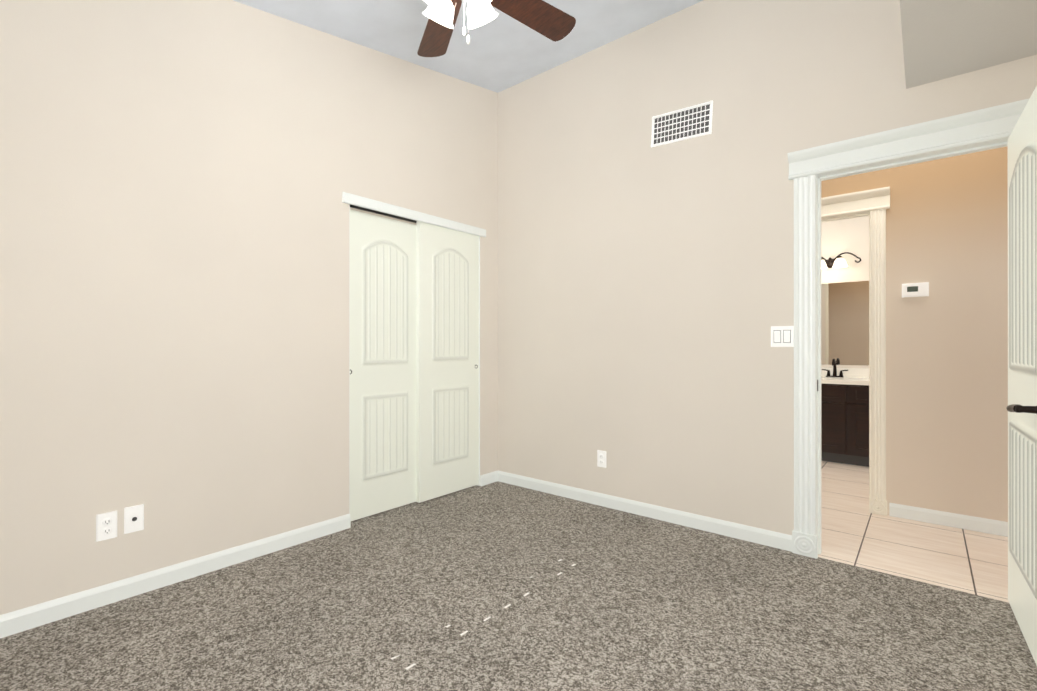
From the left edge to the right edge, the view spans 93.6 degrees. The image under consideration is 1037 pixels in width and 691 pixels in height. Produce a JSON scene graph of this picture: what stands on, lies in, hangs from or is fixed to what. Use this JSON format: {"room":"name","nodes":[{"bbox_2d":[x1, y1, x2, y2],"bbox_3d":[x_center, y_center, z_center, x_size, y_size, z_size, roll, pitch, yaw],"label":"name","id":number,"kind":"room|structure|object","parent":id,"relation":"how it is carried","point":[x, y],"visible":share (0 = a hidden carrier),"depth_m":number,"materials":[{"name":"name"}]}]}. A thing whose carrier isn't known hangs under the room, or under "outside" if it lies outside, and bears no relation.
{"room":"empty bedroom","nodes":[
{"label":"empty bedroom","id":0,"kind":"room"},
{"bbox_2d":[0,0,497,614],"bbox_3d":[-1.635,-0.570,2.958,0.800,3.600,3.840,0,0,40],"label":"wall","id":1,"kind":"structure","parent":0,"point":[178,178],"depth_m":2.37,"materials":[{"name":"beige paint"}]},
{"bbox_2d":[96,511,116,541],"bbox_3d":[-1.798,0.789,2.129,0.010,0.116,0.072,0,0,40],"label":"duplex electrical outlet","id":2,"kind":"object","parent":1,"relation":"attached to","point":[106,526],"visible":1,"depth_m":2.12,"materials":[{"name":"white plastic"}]},
{"bbox_2d":[124,504,143,533],"bbox_3d":[-1.734,0.784,2.201,0.017,0.116,0.072,0,0,40],"label":"outlet","id":3,"kind":"object","parent":1,"relation":"attached to","point":[133,518],"visible":1,"depth_m":2.20,"materials":[{"name":"white plastic"}]},
{"bbox_2d":[0,514,350,637],"bbox_3d":[-1.752,1.087,2.181,0.014,0.085,2.200,0,0,40],"label":"baseboard","id":4,"kind":"structure","parent":1,"relation":"attached to","point":[26,618],"depth_m":2.26,"materials":[{"name":"white wood"}]},
{"bbox_2d":[342,192,485,513],"bbox_3d":[-0.719,0.095,3.509,0.139,2.072,1.260,0,0,40],"label":"door frame","id":5,"kind":"structure","parent":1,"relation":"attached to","point":[374,206],"depth_m":3.33,"materials":[{"name":"white wood"}]},
{"bbox_2d":[350,210,415,520],"bbox_3d":[-0.906,0.128,3.305,0.046,1.982,0.600,0,0,40],"label":"closet door","id":6,"kind":"structure","parent":5,"relation":"attached to","point":[382,364],"depth_m":3.27,"materials":[{"name":"white wood"}]},
{"bbox_2d":[416,221,478,502],"bbox_3d":[-0.521,0.113,3.703,0.046,2.012,0.600,0,0,40],"label":"closet door","id":7,"kind":"structure","parent":5,"relation":"attached to","point":[447,360],"depth_m":3.65,"materials":[{"name":"white wood"}]},
{"bbox_2d":[233,0,702,92],"bbox_3d":[-0.080,-1.991,1.662,3.490,0.960,3.840,0,0,40],"label":"ceiling","id":8,"kind":"structure","parent":0,"point":[501,51],"depth_m":3.10,"materials":[{"name":"paint"}]},
{"bbox_2d":[417,0,575,56],"bbox_3d":[-0.220,-1.582,2.075,1.248,0.587,1.263,0,0,40],"label":"ceiling fan","id":9,"kind":"object","parent":8,"relation":"hanging from","point":[548,20],"visible":1,"depth_m":2.34,"materials":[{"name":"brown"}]},
{"bbox_2d":[0,481,1036,690],"bbox_3d":[-0.119,1.179,1.613,3.490,0.100,3.720,0,0,40],"label":"floor carpet","id":10,"kind":"object","parent":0,"point":[498,586],"visible":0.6,"depth_m":2.00,"materials":[{"name":"grey carpet"}]},
{"bbox_2d":[498,0,1036,534],"bbox_3d":[1.158,-0.620,3.050,3.370,3.500,0.120,0,0,40],"label":"wall","id":11,"kind":"structure","parent":0,"point":[644,296],"depth_m":3.09,"materials":[{"name":"beige paint"}]},
{"bbox_2d":[597,450,605,467],"bbox_3d":[0.587,0.801,3.441,0.072,0.116,0.010,0,0,40],"label":"duplex electrical outlet","id":12,"kind":"object","parent":11,"relation":"attached to","point":[601,458],"visible":1,"depth_m":3.44,"materials":[{"name":"white plastic"}]},
{"bbox_2d":[492,470,791,551],"bbox_3d":[0.665,1.088,3.372,2.198,0.085,0.014,0,0,40],"label":"baseboard","id":13,"kind":"structure","parent":11,"relation":"attached to","point":[778,540],"depth_m":3.16,"materials":[{"name":"white wood"}]},
{"bbox_2d":[651,100,712,147],"bbox_3d":[1.024,-1.394,3.078,0.399,0.217,0.009,0,0,40],"label":"air vent","id":14,"kind":"object","parent":11,"relation":"in","point":[691,122],"visible":1,"depth_m":3.07,"materials":[{"name":"white plastic"}]},
{"bbox_2d":[771,326,793,346],"bbox_3d":[1.466,-0.050,2.708,0.116,0.116,0.010,0,0,40],"label":"switch plate","id":15,"kind":"object","parent":11,"relation":"attached to","point":[782,336],"visible":1,"depth_m":2.71,"materials":[{"name":"white plastic"}]},
{"bbox_2d":[788,98,1029,558],"bbox_3d":[1.905,0.042,2.392,1.008,2.176,0.172,0,0,40],"label":"door frame","id":16,"kind":"structure","parent":11,"relation":"attached to","point":[980,126],"depth_m":2.60,"materials":[{"name":"white wood"}]},
{"bbox_2d":[1006,86,1036,665],"bbox_3d":[1.942,0.107,1.831,0.184,2.020,0.755,0,0,40],"label":"bedroom door","id":17,"kind":"structure","parent":11,"relation":"in","point":[1021,408],"depth_m":1.84,"materials":[{"name":"white wood"}]},
{"bbox_2d":[821,216,868,367],"bbox_3d":[2.153,-0.169,3.671,2.340,2.600,0.010,0,0,40],"label":"wall","id":18,"kind":"structure","parent":0,"point":[850,235],"depth_m":3.48,"materials":[{"name":"paint"}]},
{"bbox_2d":[821,252,860,269],"bbox_3d":[3.252,-0.880,5.082,0.537,0.148,0.177,0,0,40],"label":"sconce","id":19,"kind":"object","parent":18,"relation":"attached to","point":[838,262],"visible":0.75,"depth_m":5.03,"materials":[{"name":"black metal"}]},
{"bbox_2d":[821,281,868,364],"bbox_3d":[3.314,-0.228,5.140,1.100,0.860,0.006,0,0,40],"label":"wall mirror","id":20,"kind":"object","parent":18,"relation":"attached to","point":[844,323],"visible":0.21,"depth_m":5.07,"materials":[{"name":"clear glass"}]},
{"bbox_2d":[821,366,868,377],"bbox_3d":[3.284,0.280,5.150,1.320,0.095,0.021,0,0,40],"label":"backsplash","id":21,"kind":"structure","parent":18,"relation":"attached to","point":[826,372],"depth_m":5.03,"materials":[{"name":"beige stone"}]},
{"bbox_2d":[818,461,1008,602],"bbox_3d":[2.799,1.183,3.664,4.500,0.096,3.170,0,0,40],"label":"floor","id":22,"kind":"structure","parent":0,"point":[855,532],"depth_m":2.78,"materials":[{"name":"beige tile"}]},
{"bbox_2d":[821,382,868,466],"bbox_3d":[3.100,0.750,4.930,1.300,0.765,0.594,0,0,40],"label":"bathroom vanity","id":23,"kind":"object","parent":22,"relation":"on","point":[844,415],"depth_m":4.61,"materials":[{"name":"brown wood"}]},
{"bbox_2d":[821,378,868,381],"bbox_3d":[3.106,0.348,4.937,1.320,0.040,0.576,0,0,40],"label":"countertop","id":24,"kind":"structure","parent":23,"relation":"on","point":[822,379],"depth_m":4.69,"materials":[{"name":"beige stone"}]},
{"bbox_2d":[821,146,1007,521],"bbox_3d":[1.864,-0.170,2.545,4.740,2.600,0.010,0,0,40],"label":"wall","id":25,"kind":"structure","parent":0,"point":[946,366],"depth_m":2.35,"materials":[{"name":"beige paint"}]},
{"bbox_2d":[821,186,889,515],"bbox_3d":[2.119,0.043,3.581,0.978,2.176,0.172,0,0,40],"label":"door frame","id":26,"kind":"structure","parent":25,"relation":"attached to","point":[875,203],"depth_m":3.27,"materials":[{"name":"beige wood"}]},
{"bbox_2d":[902,282,928,297],"bbox_3d":[2.562,-0.360,3.148,0.136,0.090,0.028,0,0,40],"label":"thermostat","id":27,"kind":"object","parent":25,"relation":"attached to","point":[915,289],"visible":1,"depth_m":3.14,"materials":[{"name":"white plastic"}]},
{"bbox_2d":[889,503,1007,536],"bbox_3d":[3.322,1.087,2.522,2.233,0.085,0.014,0,0,40],"label":"baseboard","id":28,"kind":"structure","parent":25,"relation":"attached to","point":[980,524],"depth_m":3.03,"materials":[{"name":"white wood"}]},
{"bbox_2d":[900,0,1036,88],"bbox_3d":[0.948,-1.810,0.803,0.570,1.125,3.600,0,0,40],"label":"wall","id":29,"kind":"structure","parent":0,"point":[943,39],"depth_m":1.96,"materials":[{"name":"paint"}]}
]}

